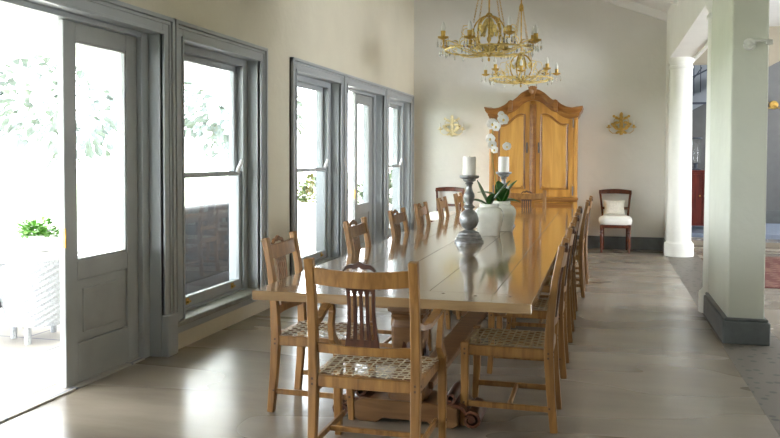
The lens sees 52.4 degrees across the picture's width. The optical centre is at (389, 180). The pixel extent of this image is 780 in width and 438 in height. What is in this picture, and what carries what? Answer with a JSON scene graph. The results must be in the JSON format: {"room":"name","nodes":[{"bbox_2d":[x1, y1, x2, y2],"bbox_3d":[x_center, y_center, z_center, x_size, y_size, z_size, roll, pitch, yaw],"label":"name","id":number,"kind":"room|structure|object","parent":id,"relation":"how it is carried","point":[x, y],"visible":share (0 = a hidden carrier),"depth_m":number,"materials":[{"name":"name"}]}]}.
{"room":"dining room","nodes":[
{"label":"dining room","id":0,"kind":"room"},
{"bbox_2d":[0,6,228,249],"bbox_3d":[-5.318,-0.401,6.596,0.300,3.330,18.000,1,2,15],"label":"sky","id":1,"kind":"structure","parent":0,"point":[22,34],"depth_m":10.75,"materials":[{"name":"white paint"}]},
{"bbox_2d":[0,228,315,405],"bbox_3d":[-4.130,1.276,9.435,6.160,0.190,28.000,1,2,15],"label":"patio","id":2,"kind":"structure","parent":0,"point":[25,370],"depth_m":6.00,"materials":[{"name":"stone"}]},
{"bbox_2d":[0,263,10,307],"bbox_3d":[-3.565,0.872,6.505,0.720,0.800,1.200,1,2,15],"label":"bench","id":3,"kind":"object","parent":2,"relation":"on","point":[1,264],"visible":0.02,"depth_m":6.94,"materials":[{"name":"white"}]},
{"bbox_2d":[0,247,78,259],"bbox_3d":[-3.423,0.965,7.734,0.735,0.540,0.735,1,2,15],"label":"table","id":4,"kind":"object","parent":2,"relation":"on","point":[15,254],"visible":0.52,"depth_m":7.49,"materials":[{"name":"white paint"}]},
{"bbox_2d":[8,216,58,251],"bbox_3d":[-3.422,0.524,7.712,0.511,0.332,0.514,2,2,43],"label":"potted plant","id":5,"kind":"object","parent":4,"relation":"on","point":[42,239],"visible":0.96,"depth_m":7.61,"materials":[{"name":"green plant"}]},
{"bbox_2d":[0,256,81,344],"bbox_3d":[-2.791,0.931,6.373,0.683,0.694,0.610,-2,2,-45],"label":"wicker chair","id":6,"kind":"object","parent":2,"relation":"on","point":[29,289],"visible":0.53,"depth_m":6.14,"materials":[{"name":"white wicker"}]},
{"bbox_2d":[185,271,228,294],"bbox_3d":[-1.782,1.197,8.880,1.180,0.015,4.250,1,2,15],"label":"rug","id":7,"kind":"object","parent":2,"relation":"on","point":[208,282],"visible":0.02,"depth_m":9.14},
{"bbox_2d":[185,202,228,283],"bbox_3d":[-2.386,0.726,9.235,0.920,0.900,2.150,1,2,15],"label":"sofa","id":8,"kind":"object","parent":7,"relation":"on","point":[207,225],"visible":0.2,"depth_m":8.78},
{"bbox_2d":[204,201,391,242],"bbox_3d":[-1.581,0.725,13.602,3.410,0.670,0.260,1,2,15],"label":"wall","id":9,"kind":"structure","parent":2,"relation":"on","point":[306,212],"depth_m":13.45,"materials":[{"name":"white paint"}]},
{"bbox_2d":[297,172,350,202],"bbox_3d":[-1.216,0.424,14.301,1.032,1.210,0.949,1,2,15],"label":"shrub","id":10,"kind":"object","parent":2,"relation":"on","point":[305,189],"visible":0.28,"depth_m":14.17,"materials":[{"name":"green plant"}]},
{"bbox_2d":[358,170,391,203],"bbox_3d":[-0.128,0.425,14.010,1.022,1.233,0.960,1,2,15],"label":"shrub","id":11,"kind":"object","parent":2,"relation":"on","point":[360,194],"visible":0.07,"depth_m":13.92,"materials":[{"name":"green plant"}]},
{"bbox_2d":[118,0,413,348],"bbox_3d":[-1.932,-0.811,5.094,0.290,4.200,16.880,1,2,15],"label":"wall","id":12,"kind":"structure","parent":0,"point":[369,40],"depth_m":7.94,"materials":[{"name":"beige paint"}]},
{"bbox_2d":[0,0,177,422],"bbox_3d":[-1.967,0.075,4.895,0.345,2.440,1.938,1,2,15],"label":"door","id":13,"kind":"structure","parent":12,"relation":"in","point":[118,308],"depth_m":5.46,"materials":[{"name":"grey paint"}]},
{"bbox_2d":[175,19,267,332],"bbox_3d":[-1.500,-0.040,6.631,0.345,2.313,1.654,1,2,15],"label":"window","id":14,"kind":"structure","parent":12,"relation":"in","point":[246,63],"depth_m":7.17,"materials":[{"name":"grey paint"}]},
{"bbox_2d":[290,57,345,275],"bbox_3d":[-0.908,-0.106,8.834,0.345,2.313,1.697,1,2,15],"label":"window","id":15,"kind":"structure","parent":12,"relation":"in","point":[329,85],"depth_m":9.43,"materials":[{"name":"grey paint"}]},
{"bbox_2d":[346,74,387,254],"bbox_3d":[-0.440,-0.095,10.579,0.345,2.440,1.946,1,2,15],"label":"door","id":16,"kind":"structure","parent":12,"relation":"in","point":[373,97],"depth_m":11.26,"materials":[{"name":"grey paint"}]},
{"bbox_2d":[388,87,413,237],"bbox_3d":[0.025,-0.210,12.305,0.345,2.313,1.667,1,2,15],"label":"window","id":17,"kind":"structure","parent":12,"relation":"in","point":[401,103],"depth_m":12.92,"materials":[{"name":"grey paint"}]},
{"bbox_2d":[661,0,677,5],"bbox_3d":[1.860,-2.903,10.912,3.975,1.169,0.090,1,2,15],"label":"trim","id":18,"kind":"structure","parent":12,"relation":"attached to","point":[674,2],"depth_m":10.40,"materials":[{"name":"white paint"}]},
{"bbox_2d":[0,245,779,437],"bbox_3d":[2.896,1.331,6.099,9.140,0.122,21.200,1,2,15],"label":"floor","id":19,"kind":"structure","parent":0,"point":[644,361],"depth_m":5.07,"materials":[{"name":"grey wood"}]},
{"bbox_2d":[261,231,375,419],"bbox_3d":[-0.405,0.815,4.619,0.557,0.989,0.469,1,2,15],"label":"dining chair","id":20,"kind":"object","parent":19,"relation":"on","point":[286,337],"visible":0.69,"depth_m":4.48,"materials":[{"name":"brown wood"}]},
{"bbox_2d":[303,257,446,437],"bbox_3d":[-0.068,0.841,3.793,0.622,0.989,0.557,1,2,15],"label":"armchair","id":21,"kind":"object","parent":19,"relation":"on","point":[362,351],"visible":0.94,"depth_m":3.61,"materials":[{"name":"brown wood"}]},
{"bbox_2d":[343,217,431,350],"bbox_3d":[-0.014,0.781,5.767,0.557,0.989,0.469,1,2,16],"label":"dining chair","id":22,"kind":"object","parent":19,"relation":"on","point":[352,233],"visible":0.16,"depth_m":5.82,"materials":[{"name":"brown wood"}]},
{"bbox_2d":[252,207,576,428],"bbox_3d":[0.885,0.850,7.267,1.411,0.761,7.020,1,2,15],"label":"dining table","id":23,"kind":"object","parent":19,"relation":"on","point":[508,272],"visible":0.77,"depth_m":4.55,"materials":[{"name":"brown wood"}]},
{"bbox_2d":[454,175,483,243],"bbox_3d":[0.633,0.229,6.342,0.233,0.535,0.233,1,2,15],"label":"candlestick","id":24,"kind":"object","parent":23,"relation":"on","point":[469,219],"visible":1,"depth_m":6.29,"materials":[{"name":"grey metal"}]},
{"bbox_2d":[463,156,475,174],"bbox_3d":[0.634,-0.118,6.332,0.103,0.157,0.104,1,2,15],"label":"pillar candle","id":25,"kind":"object","parent":24,"relation":"on","point":[469,163],"visible":0.99,"depth_m":6.29,"materials":[{"name":"white wax"}]},
{"bbox_2d":[476,203,503,235],"bbox_3d":[0.866,0.342,6.925,0.248,0.274,0.248,0,2,9],"label":"ceramic jar","id":26,"kind":"object","parent":23,"relation":"on","point":[490,216],"visible":0.91,"depth_m":6.82,"materials":[{"name":"white ceramic"}]},
{"bbox_2d":[463,180,509,203],"bbox_3d":[0.843,0.116,6.919,0.405,0.234,0.124,1,2,15],"label":"orchid","id":27,"kind":"object","parent":26,"relation":"on","point":[489,200],"visible":0.8,"depth_m":6.91,"materials":[{"name":"green plant"}]},
{"bbox_2d":[493,201,515,230],"bbox_3d":[1.034,0.330,7.356,0.248,0.274,0.248,0,2,-2],"label":"ceramic jar","id":28,"kind":"object","parent":23,"relation":"on","point":[509,212],"visible":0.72,"depth_m":7.25,"materials":[{"name":"white ceramic"}]},
{"bbox_2d":[477,111,518,201],"bbox_3d":[1.009,-0.207,7.332,0.387,0.857,0.196,1,2,15],"label":"orchid","id":29,"kind":"object","parent":28,"relation":"on","point":[502,118],"visible":0.97,"depth_m":7.30,"materials":[{"name":"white plant"}]},
{"bbox_2d":[496,172,514,226],"bbox_3d":[1.122,0.185,7.836,0.233,0.535,0.233,1,2,15],"label":"candlestick","id":30,"kind":"object","parent":23,"relation":"on","point":[503,175],"visible":0.3,"depth_m":7.79,"materials":[{"name":"grey metal"}]},
{"bbox_2d":[498,157,508,171],"bbox_3d":[1.123,-0.162,7.825,0.103,0.157,0.104,1,2,15],"label":"pillar candle","id":31,"kind":"object","parent":30,"relation":"on","point":[503,166],"visible":1,"depth_m":7.78,"materials":[{"name":"white wax"}]},
{"bbox_2d":[414,201,430,226],"bbox_3d":[0.547,0.719,7.831,0.557,0.989,0.469,1,2,15],"label":"dining chair","id":32,"kind":"object","parent":19,"relation":"on","point":[423,210],"visible":0.2,"depth_m":7.90,"materials":[{"name":"brown wood"}]},
{"bbox_2d":[388,207,460,329],"bbox_3d":[0.301,0.747,6.904,0.557,0.989,0.469,1,2,16],"label":"dining chair","id":33,"kind":"object","parent":19,"relation":"on","point":[395,220],"visible":0.17,"depth_m":6.92,"materials":[{"name":"brown wood"}]},
{"bbox_2d":[436,196,449,218],"bbox_3d":[0.824,0.687,8.915,0.557,0.989,0.469,1,2,15],"label":"dining chair","id":34,"kind":"object","parent":19,"relation":"on","point":[441,204],"visible":0.12,"depth_m":8.99,"materials":[{"name":"brown wood"}]},
{"bbox_2d":[429,187,464,221],"bbox_3d":[0.894,0.590,12.793,0.491,0.947,0.557,1,2,22],"label":"chair","id":35,"kind":"object","parent":19,"relation":"on","point":[434,216],"visible":0.4,"depth_m":12.91,"materials":[{"name":"brown wood"}]},
{"bbox_2d":[429,211,455,220],"bbox_3d":[0.878,0.569,12.751,0.487,0.137,0.466,1,2,22],"label":"seat cushion","id":36,"kind":"object","parent":35,"relation":"on","point":[434,216],"depth_m":12.58,"materials":[{"name":"white fabric"}]},
{"bbox_2d":[453,192,464,211],"bbox_3d":[1.095,0.656,9.929,0.557,0.989,0.469,1,2,15],"label":"dining chair","id":37,"kind":"object","parent":19,"relation":"on","point":[457,199],"visible":0.2,"depth_m":10.00,"materials":[{"name":"brown wood"}]},
{"bbox_2d":[459,237,568,433],"bbox_3d":[0.700,0.825,4.400,0.557,0.989,0.469,1,2,15],"label":"dining chair","id":38,"kind":"object","parent":19,"relation":"on","point":[472,345],"visible":1,"depth_m":4.24,"materials":[{"name":"brown wood"}]},
{"bbox_2d":[507,190,545,207],"bbox_3d":[1.812,0.636,10.673,0.622,0.989,0.557,1,2,15],"label":"armchair","id":39,"kind":"object","parent":19,"relation":"on","point":[523,197],"visible":0.2,"depth_m":10.89,"materials":[{"name":"brown wood"}]},
{"bbox_2d":[487,223,574,378],"bbox_3d":[0.974,0.794,5.418,0.557,0.989,0.469,1,2,15],"label":"dining chair","id":40,"kind":"object","parent":19,"relation":"on","point":[563,350],"visible":0.44,"depth_m":5.25,"materials":[{"name":"brown wood"}]},
{"bbox_2d":[484,86,583,240],"bbox_3d":[2.235,-0.176,12.315,1.470,2.511,0.734,1,2,15],"label":"armoire","id":41,"kind":"object","parent":19,"relation":"on","point":[541,132],"visible":0.61,"depth_m":12.03,"materials":[{"name":"brown wood"}]},
{"bbox_2d":[506,212,579,342],"bbox_3d":[1.244,0.764,6.422,0.557,0.989,0.469,1,2,15],"label":"dining chair","id":42,"kind":"object","parent":19,"relation":"on","point":[569,303],"visible":0.29,"depth_m":6.24,"materials":[{"name":"brown wood"}]},
{"bbox_2d":[539,206,582,319],"bbox_3d":[1.477,0.738,7.291,0.557,0.989,0.469,1,2,15],"label":"dining chair","id":43,"kind":"object","parent":19,"relation":"on","point":[579,210],"visible":0.13,"depth_m":7.10,"materials":[{"name":"brown wood"}]},
{"bbox_2d":[576,200,589,297],"bbox_3d":[1.824,0.706,8.388,0.557,0.989,0.469,1,2,15],"label":"dining chair","id":44,"kind":"object","parent":19,"relation":"on","point":[580,252],"visible":0.44,"depth_m":8.13,"materials":[{"name":"brown wood"}]},
{"bbox_2d":[575,196,592,283],"bbox_3d":[2.077,0.680,9.252,0.557,0.989,0.469,1,2,15],"label":"dining chair","id":45,"kind":"object","parent":19,"relation":"on","point":[586,269],"visible":0.34,"depth_m":8.99,"materials":[{"name":"brown wood"}]},
{"bbox_2d":[599,189,631,253],"bbox_3d":[3.440,0.617,12.111,0.491,0.947,0.557,1,2,15],"label":"chair","id":46,"kind":"object","parent":19,"relation":"on","point":[606,221],"visible":0.93,"depth_m":11.93,"materials":[{"name":"brown wood"}]},
{"bbox_2d":[603,200,624,214],"bbox_3d":[3.443,0.422,12.171,0.330,0.233,0.119,1,2,15],"label":"cushion","id":47,"kind":"object","parent":46,"relation":"on","point":[611,207],"visible":1,"depth_m":12.13,"materials":[{"name":"beige fabric"}]},
{"bbox_2d":[599,214,631,224],"bbox_3d":[3.428,0.597,12.066,0.487,0.137,0.466,1,2,15],"label":"seat cushion","id":48,"kind":"object","parent":46,"relation":"on","point":[610,219],"depth_m":11.86,"materials":[{"name":"white fabric"}]},
{"bbox_2d":[691,170,704,225],"bbox_3d":[5.639,0.345,14.389,0.900,1.060,0.473,1,2,15],"label":"base cabinet","id":49,"kind":"object","parent":19,"relation":"on","point":[698,176],"visible":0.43,"depth_m":14.21,"materials":[{"name":"paint"}]},
{"bbox_2d":[692,137,701,169],"bbox_3d":[5.533,-0.478,14.348,0.212,0.588,0.212,1,2,15],"label":"lantern","id":50,"kind":"object","parent":49,"relation":"on","point":[695,164],"visible":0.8,"depth_m":14.29,"materials":[{"name":"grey metal"}]},
{"bbox_2d":[691,237,779,247],"bbox_3d":[6.961,1.041,12.767,4.350,0.075,0.600,1,2,15],"label":"rug","id":51,"kind":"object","parent":19,"relation":"on","point":[771,243],"depth_m":12.96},
{"bbox_2d":[702,255,779,288],"bbox_3d":[5.647,1.158,9.861,2.980,0.012,2.900,1,2,15],"label":"rug","id":52,"kind":"object","parent":19,"relation":"on","point":[772,264],"visible":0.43,"depth_m":9.87,"materials":[{"name":"red fabric"}]},
{"bbox_2d":[414,0,666,237],"bbox_3d":[2.375,-1.237,12.833,4.590,4.600,0.320,1,2,15],"label":"wall","id":53,"kind":"structure","parent":0,"point":[610,58],"depth_m":12.53,"materials":[{"name":"paint"}]},
{"bbox_2d":[438,115,464,136],"bbox_3d":[1.008,-0.891,12.978,0.455,0.362,0.126,1,2,15],"label":"wall sconce","id":54,"kind":"object","parent":53,"relation":"attached to","point":[452,120],"visible":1,"depth_m":13.00,"materials":[{"name":"gold metal"}]},
{"bbox_2d":[577,235,661,250],"bbox_3d":[2.304,0.967,12.734,3.970,0.200,0.035,1,2,15],"label":"baseboard","id":55,"kind":"structure","parent":53,"relation":"attached to","point":[593,242],"depth_m":12.36,"materials":[{"name":"stone"}]},
{"bbox_2d":[606,112,635,134],"bbox_3d":[3.584,-0.878,12.287,0.455,0.362,0.126,1,2,15],"label":"wall sconce","id":56,"kind":"object","parent":53,"relation":"attached to","point":[620,118],"visible":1,"depth_m":12.31,"materials":[{"name":"gold metal"}]},
{"bbox_2d":[601,0,666,21],"bbox_3d":[2.314,-2.988,12.600,3.975,1.099,0.060,1,2,15],"label":"trim","id":57,"kind":"structure","parent":53,"relation":"attached to","point":[661,15],"depth_m":12.17,"materials":[{"name":"white paint"}]},
{"bbox_2d":[664,57,694,256],"bbox_3d":[4.233,-0.333,11.573,0.408,2.880,0.408,1,2,15],"label":"column","id":58,"kind":"structure","parent":0,"point":[678,243],"depth_m":11.44,"materials":[{"name":"white paint"}]},
{"bbox_2d":[664,0,709,239],"bbox_3d":[2.201,-0.541,3.992,0.330,3.750,16.880,1,2,15],"label":"wall","id":59,"kind":"structure","parent":0,"point":[687,22],"depth_m":10.31,"materials":[{"name":"white paint"}]},
{"bbox_2d":[662,238,665,253],"bbox_3d":[4.147,0.994,12.012,0.035,0.200,0.405,1,2,15],"label":"baseboard","id":60,"kind":"structure","parent":59,"relation":"attached to","point":[663,239],"depth_m":11.97,"materials":[{"name":"stone"}]},
{"bbox_2d":[693,43,707,62],"bbox_3d":[2.387,-1.554,3.912,0.050,0.060,16.880,1,2,15],"label":"trim","id":61,"kind":"structure","parent":59,"relation":"attached to","point":[705,47],"depth_m":10.73,"materials":[{"name":"white paint"}]},
{"bbox_2d":[698,0,770,345],"bbox_3d":[2.954,-0.191,6.811,0.408,2.880,1.534,1,2,15],"label":"column","id":62,"kind":"structure","parent":59,"relation":"attached to","point":[731,296],"depth_m":6.14,"materials":[{"name":"paint"}]},
{"bbox_2d":[743,38,772,50],"bbox_3d":[2.807,-1.038,6.051,0.213,0.098,0.041,1,2,15],"label":"bracket","id":63,"kind":"object","parent":62,"relation":"attached to","point":[749,44],"visible":1,"depth_m":6.05,"materials":[{"name":"silver metal"}]},
{"bbox_2d":[630,0,779,26],"bbox_3d":[2.907,-2.888,5.970,9.140,1.051,21.200,1,2,15],"label":"ceiling","id":64,"kind":"structure","parent":0,"point":[774,9],"depth_m":11.91,"materials":[{"name":"white paint"}]},
{"bbox_2d":[437,0,541,61],"bbox_3d":[0.908,-2.102,7.234,0.934,2.035,0.937,0,2,6],"label":"chandelier","id":65,"kind":"object","parent":64,"relation":"hanging from","point":[488,23],"visible":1,"depth_m":7.17,"materials":[{"name":"metal"}]},
{"bbox_2d":[481,0,560,86],"bbox_3d":[1.666,-2.192,10.053,0.934,2.025,0.937,0,2,-14],"label":"chandelier","id":66,"kind":"object","parent":64,"relation":"hanging from","point":[520,63],"visible":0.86,"depth_m":10.02,"materials":[{"name":"metal"}]},
{"bbox_2d":[691,223,779,239],"bbox_3d":[7.363,0.959,14.262,4.350,0.150,2.500,1,2,15],"label":"trim","id":67,"kind":"structure","parent":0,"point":[772,230],"depth_m":13.82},
{"bbox_2d":[692,61,779,210],"bbox_3d":[7.718,-0.854,15.511,4.350,3.700,0.200,1,2,15],"label":"wall","id":68,"kind":"structure","parent":0,"point":[699,113],"depth_m":15.49,"materials":[{"name":"grey paint"}]},
{"bbox_2d":[766,210,779,223],"bbox_3d":[7.683,0.724,15.443,4.350,0.250,0.040,1,2,15],"label":"baseboard","id":69,"kind":"structure","parent":68,"relation":"attached to","point":[773,217],"depth_m":15.48,"materials":[{"name":"wood"}]},
{"bbox_2d":[768,101,779,108],"bbox_3d":[7.455,-1.545,15.368,0.401,0.336,0.189,1,2,15],"label":"sconce","id":70,"kind":"object","parent":68,"relation":"attached to","point":[773,104],"visible":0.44,"depth_m":15.41,"materials":[{"name":"gold metal"}]},
{"bbox_2d":[693,26,779,66],"bbox_3d":[7.104,-0.789,13.321,4.400,3.700,0.250,1,2,15],"label":"wall","id":71,"kind":"structure","parent":0,"point":[774,31],"depth_m":13.33,"materials":[{"name":"beige paint"}]},
{"bbox_3d":[5.012,-0.825,14.322,0.240,3.700,3.900,1,2,15],"label":"wall","id":72,"kind":"structure","parent":0,"visible":0},
{"bbox_2d":[692,65,706,109],"bbox_3d":[5.967,-1.871,15.387,1.027,1.470,0.590,1,2,15],"label":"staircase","id":73,"kind":"structure","parent":72,"relation":"attached to","point":[699,86],"depth_m":15.52,"materials":[{"name":"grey metal"}]},
{"label":"outside","id":74,"kind":"structure","parent":0,"visible":0},
{"bbox_2d":[0,170,391,244],"bbox_3d":[-26.700,0.858,22.738,56.660,0.150,110.000,1,2,15],"label":"ground","id":75,"kind":"structure","parent":74,"point":[24,194],"depth_m":29.92,"materials":[{"name":"white"}]},
{"bbox_2d":[0,54,117,216],"bbox_3d":[-7.644,-1.512,18.603,4.360,4.765,4.409,0,2,-20],"label":"tree","id":76,"kind":"object","parent":75,"relation":"on","point":[16,120],"visible":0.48,"depth_m":17.81,"materials":[{"name":"green plant"}]},
{"bbox_2d":[184,81,311,160],"bbox_3d":[-4.566,-1.781,23.432,4.495,5.030,4.439,1,2,15],"label":"tree","id":77,"kind":"object","parent":75,"relation":"on","point":[217,137],"visible":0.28,"depth_m":22.62,"materials":[{"name":"green plant"}]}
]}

